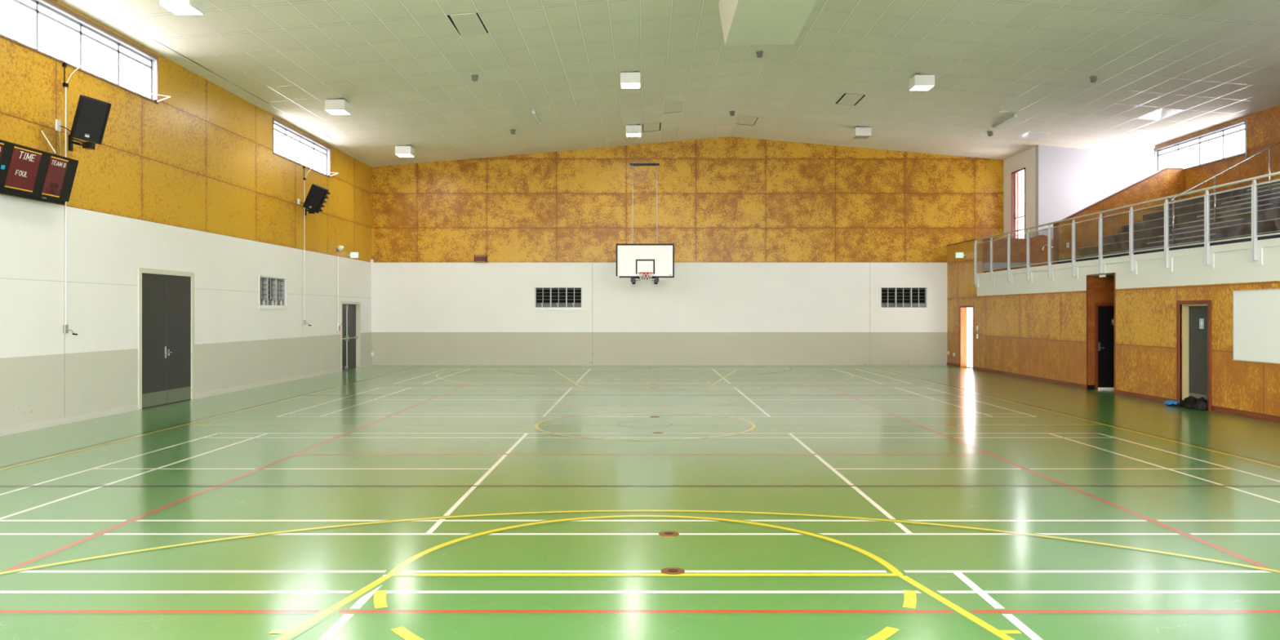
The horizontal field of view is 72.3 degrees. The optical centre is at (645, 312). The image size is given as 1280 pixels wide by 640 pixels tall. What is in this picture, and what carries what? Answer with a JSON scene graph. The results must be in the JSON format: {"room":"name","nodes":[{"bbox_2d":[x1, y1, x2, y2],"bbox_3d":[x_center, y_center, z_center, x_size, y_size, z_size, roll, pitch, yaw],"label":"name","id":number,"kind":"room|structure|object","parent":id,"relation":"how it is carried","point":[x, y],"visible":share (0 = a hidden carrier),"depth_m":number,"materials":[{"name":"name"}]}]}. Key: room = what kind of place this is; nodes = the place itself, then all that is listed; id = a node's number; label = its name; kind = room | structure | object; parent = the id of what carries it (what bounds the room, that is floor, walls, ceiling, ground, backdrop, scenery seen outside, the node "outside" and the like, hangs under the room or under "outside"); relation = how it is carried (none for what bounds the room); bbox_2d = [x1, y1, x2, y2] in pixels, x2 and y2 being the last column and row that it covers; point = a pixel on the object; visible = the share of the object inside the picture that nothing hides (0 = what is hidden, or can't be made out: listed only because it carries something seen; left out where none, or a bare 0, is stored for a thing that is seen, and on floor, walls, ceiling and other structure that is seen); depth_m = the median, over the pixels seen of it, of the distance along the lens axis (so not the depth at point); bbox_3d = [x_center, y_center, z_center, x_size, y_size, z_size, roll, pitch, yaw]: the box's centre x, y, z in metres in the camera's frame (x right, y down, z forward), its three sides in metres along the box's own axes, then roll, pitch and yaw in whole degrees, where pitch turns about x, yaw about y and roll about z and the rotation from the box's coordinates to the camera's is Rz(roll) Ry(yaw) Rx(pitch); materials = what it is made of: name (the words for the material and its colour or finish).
{"room":"sports hall","nodes":[
{"label":"sports hall","id":0,"kind":"room"},
{"bbox_2d":[0,0,371,428],"bbox_3d":[-9.690,-1.728,14.400,0.220,7.120,33.200,0,0,0],"label":"wall","id":1,"kind":"structure","parent":0,"point":[193,180],"depth_m":17.21,"materials":[{"name":"white paint"}]},
{"bbox_2d":[40,130,56,153],"bbox_3d":[-9.385,-2.693,13.790,0.441,0.402,0.018,0,0,31],"label":"support rod","id":2,"kind":"object","parent":1,"relation":"attached to","point":[41,131],"visible":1,"depth_m":13.78,"materials":[{"name":"white metal"}]},
{"bbox_2d":[0,139,78,204],"bbox_3d":[-9.339,-2.117,13.060,0.321,0.744,2.310,0,0,0],"label":"scoreboard","id":3,"kind":"object","parent":2,"relation":"hanging from","point":[28,172],"visible":1,"depth_m":13.31,"materials":[{"name":"black plastic"}]},
{"bbox_2d":[55,119,71,155],"bbox_3d":[-9.494,-2.807,14.409,0.137,0.682,0.364,0,0,41],"label":"wall socket","id":4,"kind":"object","parent":1,"relation":"attached to","point":[58,122],"visible":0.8,"depth_m":14.30,"materials":[{"name":"white plastic"}]},
{"bbox_2d":[62,62,88,335],"bbox_3d":[-9.434,-1.917,14.552,0.153,4.574,0.405,0,0,40],"label":"conduit","id":5,"kind":"object","parent":1,"relation":"in","point":[65,327],"depth_m":14.46,"materials":[{"name":"white plastic"}]},
{"bbox_2d":[0,0,158,104],"bbox_3d":[-9.672,-4.571,13.950,0.235,0.935,6.550,0,0,0],"label":"window","id":6,"kind":"structure","parent":1,"relation":"in","point":[152,60],"depth_m":15.26,"materials":[{"name":"grey metal"}]},
{"bbox_2d":[145,92,170,102],"bbox_3d":[-9.428,-4.173,16.991,0.321,0.130,0.358,0,0,0],"label":"stay","id":7,"kind":"object","parent":6,"relation":"attached to","point":[168,96],"visible":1,"depth_m":17.10,"materials":[{"name":"white metal"}]},
{"bbox_2d":[68,134,95,151],"bbox_3d":[-9.294,-2.818,14.449,0.688,0.280,0.183,0,0,33],"label":"bracket","id":8,"kind":"object","parent":1,"relation":"attached to","point":[87,145],"visible":0.96,"depth_m":14.47,"materials":[{"name":"black metal"}]},
{"bbox_2d":[69,94,111,144],"bbox_3d":[-9.037,-3.140,14.265,0.562,0.786,0.464,0,0,-40],"label":"loudspeaker","id":9,"kind":"object","parent":8,"relation":"attached to","point":[91,114],"visible":1,"depth_m":14.12,"materials":[{"name":"black plastic"}]},
{"bbox_2d":[137,267,194,409],"bbox_3d":[-9.648,0.487,17.585,0.265,2.690,2.040,0,0,0],"label":"door","id":10,"kind":"structure","parent":1,"relation":"in","point":[166,298],"depth_m":17.48,"materials":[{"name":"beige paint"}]},
{"bbox_2d":[0,362,372,436],"bbox_3d":[-9.573,1.777,14.400,0.014,0.110,32.600,0,0,0],"label":"baseboard","id":11,"kind":"structure","parent":1,"relation":"attached to","point":[28,427],"depth_m":15.91,"materials":[{"name":"grey paint"}]},
{"bbox_2d":[258,274,287,309],"bbox_3d":[-9.745,-0.528,22.570,0.390,0.860,1.680,0,0,0],"label":"window","id":12,"kind":"structure","parent":1,"relation":"in","point":[268,286],"depth_m":22.73,"materials":[{"name":"white"}]},
{"bbox_2d":[272,116,330,177],"bbox_3d":[-9.672,-4.571,24.600,0.235,0.935,4.110,0,0,0],"label":"window","id":13,"kind":"structure","parent":1,"relation":"in","point":[326,149],"depth_m":24.70,"materials":[{"name":"grey"}]},
{"bbox_2d":[302,164,316,325],"bbox_3d":[-9.425,-1.917,24.726,0.162,4.574,0.449,0,0,35],"label":"conduit","id":14,"kind":"object","parent":1,"relation":"in","point":[304,166],"depth_m":24.62,"materials":[{"name":"white plastic"}]},
{"bbox_2d":[305,208,315,215],"bbox_3d":[-9.316,-2.868,24.393,0.198,0.280,0.863,0,0,-29],"label":"bracket","id":15,"kind":"object","parent":1,"relation":"attached to","point":[306,209],"visible":0.8,"depth_m":24.09,"materials":[{"name":"black metal"}]},
{"bbox_2d":[302,183,330,213],"bbox_3d":[-9.026,-3.132,24.090,0.678,0.801,0.439,0,0,-4],"label":"loudspeaker","id":16,"kind":"object","parent":15,"relation":"attached to","point":[316,197],"visible":1,"depth_m":23.90,"materials":[{"name":"black plastic"}]},
{"bbox_2d":[337,257,342,331],"bbox_3d":[-9.552,-0.588,27.410,0.055,2.320,0.300,0,0,0],"label":"conduit pipe","id":17,"kind":"object","parent":1,"relation":"attached to","point":[339,325],"visible":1,"depth_m":27.33,"materials":[{"name":"white plastic"}]},
{"bbox_2d":[336,244,343,251],"bbox_3d":[-9.473,-2.004,27.255,0.215,0.192,0.237,0,0,0],"label":"siren horn","id":18,"kind":"object","parent":1,"relation":"attached to","point":[340,247],"visible":1,"depth_m":27.15,"materials":[{"name":"white plastic"}]},
{"bbox_2d":[340,301,360,371],"bbox_3d":[-9.670,0.732,28.535,0.220,2.200,1.870,0,0,0],"label":"door","id":19,"kind":"structure","parent":1,"relation":"in","point":[350,312],"depth_m":28.86,"materials":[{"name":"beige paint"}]},
{"bbox_2d":[348,252,358,257],"bbox_3d":[-9.420,-1.868,28.317,0.320,0.190,0.067,0,0,0],"label":"exit sign","id":20,"kind":"object","parent":1,"relation":"attached to","point":[353,255],"visible":1,"depth_m":28.30,"materials":[{"name":"white plastic"}]},
{"bbox_2d":[0,364,1279,639],"bbox_3d":[1.260,1.880,14.400,22.080,0.103,32.600,0,0,0],"label":"floor","id":21,"kind":"structure","parent":0,"point":[373,502],"depth_m":8.06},
{"bbox_2d":[658,530,679,536],"bbox_3d":[0.197,1.828,7.265,0.170,0.008,0.170,0,0,0],"label":"socket","id":22,"kind":"object","parent":21,"relation":"on","point":[668,533],"visible":1,"depth_m":7.25,"materials":[{"name":"gold metal"}]},
{"bbox_2d":[661,567,684,574],"bbox_3d":[0.197,1.828,6.213,0.170,0.008,0.170,0,0,0],"label":"socket","id":23,"kind":"object","parent":21,"relation":"on","point":[669,571],"visible":1,"depth_m":6.20,"materials":[{"name":"gold metal"}]},
{"bbox_2d":[1164,400,1182,406],"bbox_3d":[10.438,1.778,17.305,0.292,0.105,0.411,0,0,0],"label":"cloth","id":24,"kind":"object","parent":21,"relation":"on","point":[1169,402],"visible":0.98,"depth_m":17.23,"materials":[{"name":"blue fabric"}]},
{"bbox_2d":[1179,395,1207,410],"bbox_3d":[10.521,1.709,16.762,0.273,0.242,0.641,0,0,-5],"label":"sports bag","id":25,"kind":"object","parent":21,"relation":"on","point":[1189,402],"visible":0.99,"depth_m":16.65,"materials":[{"name":"black fabric"}]},
{"bbox_2d":[57,0,1279,167],"bbox_3d":[2.985,-5.749,14.400,25.730,1.358,33.200,0,0,0],"label":"ceiling","id":26,"kind":"structure","parent":0,"point":[404,70],"depth_m":20.22,"materials":[{"name":"tile"}]},
{"bbox_2d":[159,0,204,14],"bbox_3d":[-7.600,-5.131,14.400,0.490,0.317,0.490,0,0,0],"label":"ceiling lamp","id":27,"kind":"object","parent":26,"relation":"attached to","point":[175,6],"visible":1,"depth_m":14.33,"materials":[{"name":"white plastic"}]},
{"bbox_2d":[162,4,202,14],"bbox_3d":[-7.600,-4.978,14.400,0.430,0.010,0.430,0,0,0],"label":"diffuser","id":28,"kind":"object","parent":27,"relation":"attached to","point":[175,9],"depth_m":14.40,"materials":[{"name":"white plastic"}]},
{"bbox_2d":[154,40,333,139],"bbox_3d":[-9.214,-5.131,21.200,0.024,0.010,9.600,0,0,0],"label":"trim","id":29,"kind":"structure","parent":26,"relation":"attached to","point":[154,40],"depth_m":18.58,"materials":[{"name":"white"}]},
{"bbox_2d":[324,97,351,114],"bbox_3d":[-7.620,-5.130,21.750,0.490,0.317,0.490,0,0,0],"label":"ceiling lamp","id":30,"kind":"object","parent":26,"relation":"attached to","point":[340,106],"visible":1,"depth_m":21.51,"materials":[{"name":"white"}]},
{"bbox_2d":[326,110,349,114],"bbox_3d":[-7.620,-4.976,21.750,0.430,0.010,0.430,0,0,0],"label":"diffuser","id":31,"kind":"object","parent":30,"relation":"attached to","point":[332,112],"depth_m":21.72,"materials":[{"name":"white plastic"}]},
{"bbox_2d":[395,144,414,156],"bbox_3d":[-7.600,-5.131,27.750,0.490,0.317,0.490,0,0,0],"label":"ceiling lamp","id":32,"kind":"object","parent":26,"relation":"attached to","point":[408,150],"visible":1,"depth_m":27.51,"materials":[{"name":"white"}]},
{"bbox_2d":[396,154,413,156],"bbox_3d":[-7.600,-4.978,27.750,0.430,0.010,0.430,0,0,0],"label":"diffuser","id":33,"kind":"object","parent":32,"relation":"attached to","point":[399,155],"depth_m":27.69,"materials":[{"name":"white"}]},
{"bbox_2d":[447,12,488,35],"bbox_3d":[-3.445,-5.632,17.090,0.578,0.080,1.188,0,0,0],"label":"tile","id":34,"kind":"structure","parent":26,"relation":"attached to","point":[467,24],"depth_m":17.03,"materials":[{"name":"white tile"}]},
{"bbox_2d":[471,74,478,81],"bbox_3d":[-4.000,-5.516,20.598,0.170,0.147,0.175,0,0,0],"label":"smoke detector","id":35,"kind":"object","parent":26,"relation":"attached to","point":[474,77],"visible":1,"depth_m":20.54,"materials":[{"name":"grey plastic"}]},
{"bbox_2d":[510,128,515,134],"bbox_3d":[-4.020,-5.514,26.698,0.170,0.147,0.175,0,0,0],"label":"smoke detector","id":36,"kind":"object","parent":26,"relation":"attached to","point":[513,131],"visible":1,"depth_m":26.65,"materials":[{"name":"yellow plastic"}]},
{"bbox_2d":[531,109,542,124],"bbox_3d":[-3.100,-5.597,25.100,0.100,0.110,1.500,0,0,0],"label":"tube light","id":37,"kind":"object","parent":26,"relation":"attached to","point":[534,112],"visible":1,"depth_m":24.95,"materials":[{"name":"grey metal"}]},
{"bbox_2d":[541,107,550,110],"bbox_3d":[-2.770,-5.681,24.400,0.260,0.032,0.260,0,0,0],"label":"ceiling disc","id":38,"kind":"object","parent":26,"relation":"attached to","point":[542,108],"visible":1,"depth_m":24.35,"materials":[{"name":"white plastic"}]},
{"bbox_2d":[620,71,640,88],"bbox_3d":[-0.360,-5.754,21.600,0.490,0.317,0.490,0,0,0],"label":"ceiling lamp","id":39,"kind":"object","parent":26,"relation":"attached to","point":[628,80],"visible":1,"depth_m":21.35,"materials":[{"name":"white"}]},
{"bbox_2d":[621,83,639,88],"bbox_3d":[-0.360,-5.601,21.600,0.430,0.010,0.430,0,0,0],"label":"diffuser","id":40,"kind":"object","parent":39,"relation":"attached to","point":[624,85],"depth_m":21.63,"materials":[{"name":"white plastic"}]},
{"bbox_2d":[626,124,641,136],"bbox_3d":[-0.360,-5.754,27.600,0.490,0.317,0.490,0,0,0],"label":"ceiling lamp","id":41,"kind":"object","parent":26,"relation":"attached to","point":[631,130],"visible":1,"depth_m":27.35,"materials":[{"name":"white plastic"}]},
{"bbox_2d":[626,133,640,136],"bbox_3d":[-0.360,-5.601,27.600,0.430,0.010,0.430,0,0,0],"label":"diffuser","id":42,"kind":"object","parent":41,"relation":"attached to","point":[628,135],"depth_m":27.59,"materials":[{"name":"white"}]},
{"bbox_2d":[642,122,661,132],"bbox_3d":[0.215,-5.947,28.070,0.578,0.080,1.188,0,0,0],"label":"tile","id":43,"kind":"structure","parent":26,"relation":"attached to","point":[650,126],"depth_m":28.00,"materials":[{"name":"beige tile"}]},
{"bbox_2d":[662,102,684,113],"bbox_3d":[0.825,-5.998,25.630,0.578,0.082,1.188,0,0,0],"label":"tile","id":44,"kind":"structure","parent":26,"relation":"attached to","point":[673,107],"depth_m":25.56,"materials":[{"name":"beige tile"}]},
{"bbox_2d":[729,111,734,115],"bbox_3d":[2.660,-6.089,26.758,0.170,0.147,0.175,0,0,0],"label":"smoke detector","id":45,"kind":"object","parent":26,"relation":"attached to","point":[732,113],"visible":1,"depth_m":26.70,"materials":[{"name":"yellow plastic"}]},
{"bbox_2d":[736,115,758,125],"bbox_3d":[3.265,-6.157,28.070,0.578,0.079,1.188,0,0,0],"label":"tile","id":46,"kind":"structure","parent":26,"relation":"attached to","point":[743,120],"depth_m":28.01,"materials":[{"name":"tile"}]},
{"bbox_2d":[755,50,763,57],"bbox_3d":[2.700,-6.092,20.668,0.170,0.147,0.175,0,0,0],"label":"smoke detector","id":47,"kind":"object","parent":26,"relation":"attached to","point":[760,53],"visible":1,"depth_m":20.61,"materials":[{"name":"grey plastic"}]},
{"bbox_2d":[718,0,817,44],"bbox_3d":[2.046,-5.423,13.340,1.227,1.230,7.680,0,0,0],"label":"duct","id":48,"kind":"object","parent":26,"relation":"hanging from","point":[744,22],"visible":1,"depth_m":14.55,"materials":[{"name":"beige paint"}]},
{"bbox_2d":[835,93,865,105],"bbox_3d":[5.705,-5.949,24.410,0.578,0.076,1.188,0,0,0],"label":"tile","id":49,"kind":"structure","parent":26,"relation":"attached to","point":[846,99],"depth_m":24.36,"materials":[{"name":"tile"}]},
{"bbox_2d":[852,126,871,138],"bbox_3d":[6.840,-5.706,27.700,0.490,0.317,0.490,0,0,0],"label":"ceiling lamp","id":50,"kind":"object","parent":26,"relation":"attached to","point":[858,132],"visible":1,"depth_m":27.45,"materials":[{"name":"white plastic"}]},
{"bbox_2d":[853,135,870,138],"bbox_3d":[6.840,-5.552,27.700,0.430,0.010,0.430,0,0,0],"label":"diffuser","id":51,"kind":"object","parent":50,"relation":"attached to","point":[854,136],"depth_m":27.73,"materials":[{"name":"grey plastic"}]},
{"bbox_2d":[908,73,934,90],"bbox_3d":[6.830,-5.707,21.650,0.490,0.317,0.490,0,0,0],"label":"ceiling lamp","id":52,"kind":"object","parent":26,"relation":"attached to","point":[917,82],"visible":1,"depth_m":21.41,"materials":[{"name":"white"}]},
{"bbox_2d":[910,85,933,90],"bbox_3d":[6.830,-5.553,21.650,0.430,0.010,0.430,0,0,0],"label":"diffuser","id":53,"kind":"object","parent":52,"relation":"attached to","point":[912,87],"depth_m":21.68,"materials":[{"name":"white plastic"}]},
{"bbox_2d":[986,131,993,136],"bbox_3d":[10.530,-5.463,26.758,0.170,0.147,0.175,0,0,0],"label":"smoke detector","id":54,"kind":"object","parent":26,"relation":"attached to","point":[989,133],"visible":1,"depth_m":26.70,"materials":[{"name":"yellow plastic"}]},
{"bbox_2d":[998,111,1008,113],"bbox_3d":[9.950,-5.573,24.330,0.260,0.032,0.260,0,0,0],"label":"ceiling disc","id":55,"kind":"object","parent":26,"relation":"attached to","point":[999,112],"visible":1,"depth_m":24.27,"materials":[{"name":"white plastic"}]},
{"bbox_2d":[991,112,1017,128],"bbox_3d":[10.280,-5.489,25.100,0.100,0.110,1.600,0,0,0],"label":"tube light","id":56,"kind":"object","parent":26,"relation":"attached to","point":[1015,114],"visible":1,"depth_m":24.99,"materials":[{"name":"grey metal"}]},
{"bbox_2d":[1013,131,1048,141],"bbox_3d":[11.805,-5.419,26.850,0.578,0.066,1.188,0,0,0],"label":"ceiling light panel","id":57,"kind":"object","parent":26,"relation":"attached to","point":[1030,135],"visible":1,"depth_m":26.82,"materials":[{"name":"white plastic"}]},
{"bbox_2d":[1089,75,1098,83],"bbox_3d":[10.500,-5.466,20.527,0.170,0.147,0.175,0,0,0],"label":"smoke detector","id":58,"kind":"object","parent":26,"relation":"attached to","point":[1093,78],"visible":1,"depth_m":20.47,"materials":[{"name":"grey plastic"}]},
{"bbox_2d":[1137,107,1185,119],"bbox_3d":[13.635,-5.262,23.190,0.578,0.066,1.188,0,0,0],"label":"ceiling light panel","id":59,"kind":"object","parent":26,"relation":"attached to","point":[1161,113],"visible":1,"depth_m":23.15,"materials":[{"name":"white plastic"}]},
{"bbox_2d":[371,136,1003,364],"bbox_3d":[1.510,-2.193,30.810,22.180,8.050,0.220,0,0,0],"label":"wall","id":60,"kind":"structure","parent":0,"point":[784,251],"depth_m":30.70,"materials":[{"name":"white paint"}]},
{"bbox_2d":[474,255,487,262],"bbox_3d":[-5.750,-1.893,30.652,0.440,0.250,0.095,0,0,0],"label":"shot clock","id":61,"kind":"object","parent":60,"relation":"attached to","point":[477,259],"visible":1,"depth_m":30.61,"materials":[{"name":"plastic"}]},
{"bbox_2d":[533,285,583,310],"bbox_3d":[-3.035,-0.523,30.865,1.750,0.850,0.390,0,0,0],"label":"window","id":62,"kind":"structure","parent":60,"relation":"in","point":[544,297],"depth_m":30.75,"materials":[{"name":"white"}]},
{"bbox_2d":[616,163,674,286],"bbox_3d":[0.000,-3.017,28.605,1.804,4.432,4.188,0,0,0],"label":"goal","id":63,"kind":"object","parent":60,"relation":"attached to","point":[641,261],"visible":1,"depth_m":27.15,"materials":[{"name":"white"}]},
{"bbox_2d":[879,285,928,310],"bbox_3d":[9.060,-0.523,30.865,1.720,0.850,0.390,0,0,0],"label":"window","id":64,"kind":"structure","parent":60,"relation":"in","point":[891,297],"depth_m":30.75,"materials":[{"name":"white"}]},
{"bbox_2d":[982,235,1053,272],"bbox_3d":[13.140,-1.813,27.948,4.720,1.290,0.055,0,0,0],"label":"wall","id":65,"kind":"structure","parent":0,"point":[1018,246],"depth_m":27.92,"materials":[{"name":"brown wood"}]},
{"bbox_2d":[983,262,1031,267],"bbox_3d":[11.540,-1.518,27.905,1.520,0.160,0.030,0,0,0],"label":"trim","id":66,"kind":"structure","parent":65,"relation":"attached to","point":[985,264],"depth_m":27.89,"materials":[{"name":"grey metal"}]},
{"bbox_2d":[982,235,1053,240],"bbox_3d":[13.140,-1.878,27.940,4.720,1.220,0.080,0,0,0],"label":"trim","id":67,"kind":"structure","parent":65,"relation":"attached to","point":[1039,235],"depth_m":27.90,"materials":[{"name":"brown wood"}]},
{"bbox_2d":[1003,146,1035,238],"bbox_3d":[12.660,-3.368,29.440,0.220,4.400,2.520,0,0,0],"label":"wall","id":68,"kind":"structure","parent":0,"point":[1027,159],"depth_m":28.97,"materials":[{"name":"white paint"}]},
{"bbox_2d":[1011,167,1025,238],"bbox_3d":[12.640,-3.443,29.465,0.220,2.710,1.070,0,0,0],"label":"window","id":69,"kind":"structure","parent":68,"relation":"in","point":[1015,217],"depth_m":29.95,"materials":[{"name":"white"}]},
{"bbox_2d":[1035,145,1135,239],"bbox_3d":[14.100,-3.268,28.080,3.100,4.400,0.200,0,0,0],"label":"wall","id":70,"kind":"structure","parent":0,"point":[1069,180],"depth_m":27.98,"materials":[{"name":"white paint"}]},
{"bbox_2d":[1088,274,1114,387],"bbox_3d":[11.492,0.407,20.355,1.817,2.850,1.410,0,0,0],"label":"wall","id":71,"kind":"structure","parent":0,"point":[1100,290],"depth_m":20.96,"materials":[{"name":"brown wood"}]},
{"bbox_2d":[1087,302,1114,389],"bbox_3d":[11.115,0.797,20.925,1.070,2.070,0.070,0,0,0],"label":"door","id":72,"kind":"structure","parent":71,"relation":"in","point":[1104,312],"depth_m":20.95,"materials":[{"name":"black wood"}]},
{"bbox_2d":[1111,318,1114,325],"bbox_3d":[11.185,0.214,20.944,0.120,0.165,0.008,0,0,0],"label":"door sign","id":73,"kind":"object","parent":72,"relation":"attached to","point":[1112,319],"visible":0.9,"depth_m":20.94,"materials":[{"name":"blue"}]},
{"bbox_2d":[946,240,1279,416],"bbox_3d":[10.680,-0.253,14.400,0.200,4.170,32.600,0,0,0],"label":"wall","id":74,"kind":"structure","parent":0,"point":[1037,328],"depth_m":19.25,"materials":[{"name":"paint"}]},
{"bbox_2d":[955,252,965,257],"bbox_3d":[10.420,-1.908,28.966,0.320,0.190,0.067,0,0,0],"label":"exit sign","id":75,"kind":"object","parent":74,"relation":"attached to","point":[957,255],"visible":1,"depth_m":28.95,"materials":[{"name":"white"}]},
{"bbox_2d":[946,238,982,246],"bbox_3d":[10.680,-2.353,29.335,0.240,0.030,2.730,0,0,0],"label":"trim","id":76,"kind":"structure","parent":74,"relation":"attached to","point":[976,238],"depth_m":29.23,"materials":[{"name":"brown wood"}]},
{"bbox_2d":[959,305,973,369],"bbox_3d":[10.695,0.797,28.850,0.270,2.070,1.250,0,0,0],"label":"door","id":77,"kind":"structure","parent":74,"relation":"in","point":[962,309],"depth_m":29.39,"materials":[{"name":"grey"}]},
{"bbox_2d":[1086,272,1115,389],"bbox_3d":[10.580,0.462,20.355,0.040,2.740,1.260,0,0,0],"label":"trim","id":78,"kind":"structure","parent":74,"relation":"attached to","point":[1109,273],"depth_m":20.76,"materials":[{"name":"brown wood"}]},
{"bbox_2d":[946,362,1279,422],"bbox_3d":[10.571,1.777,14.400,0.018,0.110,32.600,0,0,0],"label":"baseboard","id":79,"kind":"structure","parent":74,"relation":"attached to","point":[1257,415],"depth_m":18.84,"materials":[{"name":"brown wood"}]},
{"bbox_2d":[974,171,1279,284],"bbox_3d":[10.528,-1.627,14.511,0.060,1.438,26.918,0,0,0],"label":"glass balustrade","id":80,"kind":"object","parent":74,"relation":"attached to","point":[1254,236],"visible":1,"depth_m":18.95,"materials":[{"name":"grey metal"}]},
{"bbox_2d":[976,237,1279,287],"bbox_3d":[10.680,-1.040,13.060,0.240,0.425,29.820,0,0,0],"label":"trim","id":81,"kind":"structure","parent":74,"relation":"attached to","point":[1272,242],"depth_m":18.17,"materials":[{"name":"paint"}]},
{"bbox_2d":[1176,299,1211,411],"bbox_3d":[10.665,0.794,16.890,0.230,2.075,1.030,0,0,0],"label":"door","id":82,"kind":"structure","parent":74,"relation":"in","point":[1196,343],"depth_m":17.12,"materials":[{"name":"beige paint"}]},
{"bbox_2d":[1199,318,1204,328],"bbox_3d":[10.726,0.207,16.900,0.007,0.190,0.120,0,0,0],"label":"door sign","id":83,"kind":"object","parent":82,"relation":"attached to","point":[1201,320],"visible":1,"depth_m":16.91,"materials":[{"name":"white"}]},
{"bbox_2d":[1232,288,1279,364],"bbox_3d":[10.569,0.222,13.945,0.019,1.250,3.610,0,0,0],"label":"whiteboard","id":84,"kind":"object","parent":74,"relation":"attached to","point":[1255,313],"visible":1,"depth_m":15.17,"materials":[{"name":"white ceramic"}]},
{"bbox_2d":[1058,168,1182,258],"bbox_3d":[13.750,-2.688,25.450,3.600,2.940,0.200,0,0,0],"label":"wall","id":85,"kind":"structure","parent":0,"point":[1169,182],"depth_m":25.35,"materials":[{"name":"brown wood"}]},
{"bbox_2d":[1053,167,1183,264],"bbox_3d":[13.725,-2.708,25.450,3.650,2.980,0.240,0,0,0],"label":"trim","id":86,"kind":"structure","parent":85,"relation":"attached to","point":[1055,230],"depth_m":25.34,"materials":[{"name":"brown wood"}]},
{"bbox_2d":[1155,105,1279,199],"bbox_3d":[15.660,-1.728,12.275,0.220,7.120,28.950,0,0,0],"label":"wall","id":87,"kind":"structure","parent":0,"point":[1263,126],"depth_m":22.53,"materials":[{"name":"brown wood"}]},
{"bbox_2d":[1153,118,1245,173],"bbox_3d":[15.643,-4.571,24.730,0.235,0.935,4.090,0,0,0],"label":"window","id":88,"kind":"structure","parent":87,"relation":"in","point":[1157,153],"depth_m":24.70,"materials":[{"name":"grey"}]},
{"bbox_2d":[1244,119,1247,159],"bbox_3d":[15.510,-4.468,22.620,0.080,1.040,0.080,0,0,0],"label":"rod","id":89,"kind":"object","parent":87,"relation":"attached to","point":[1246,156],"visible":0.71,"depth_m":22.61,"materials":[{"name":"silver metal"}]},
{"bbox_3d":[13.165,-1.118,14.400,4.770,0.200,32.600,0,0,0],"label":"floor","id":90,"kind":"structure","parent":0,"visible":0},
{"bbox_2d":[1058,177,1279,263],"bbox_3d":[13.585,-2.200,12.921,3.909,1.963,24.842,0,0,0],"label":"seating","id":91,"kind":"object","parent":90,"relation":"on","point":[1233,208],"visible":0.68,"depth_m":20.96,"materials":[{"name":"grey carpet"}]},
{"bbox_2d":[1170,141,1279,244],"bbox_3d":[13.647,-2.953,20.000,3.329,2.810,0.048,0,0,0],"label":"stair handrail","id":92,"kind":"object","parent":91,"relation":"on","point":[1268,148],"visible":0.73,"depth_m":19.98,"materials":[{"name":"silver metal"}]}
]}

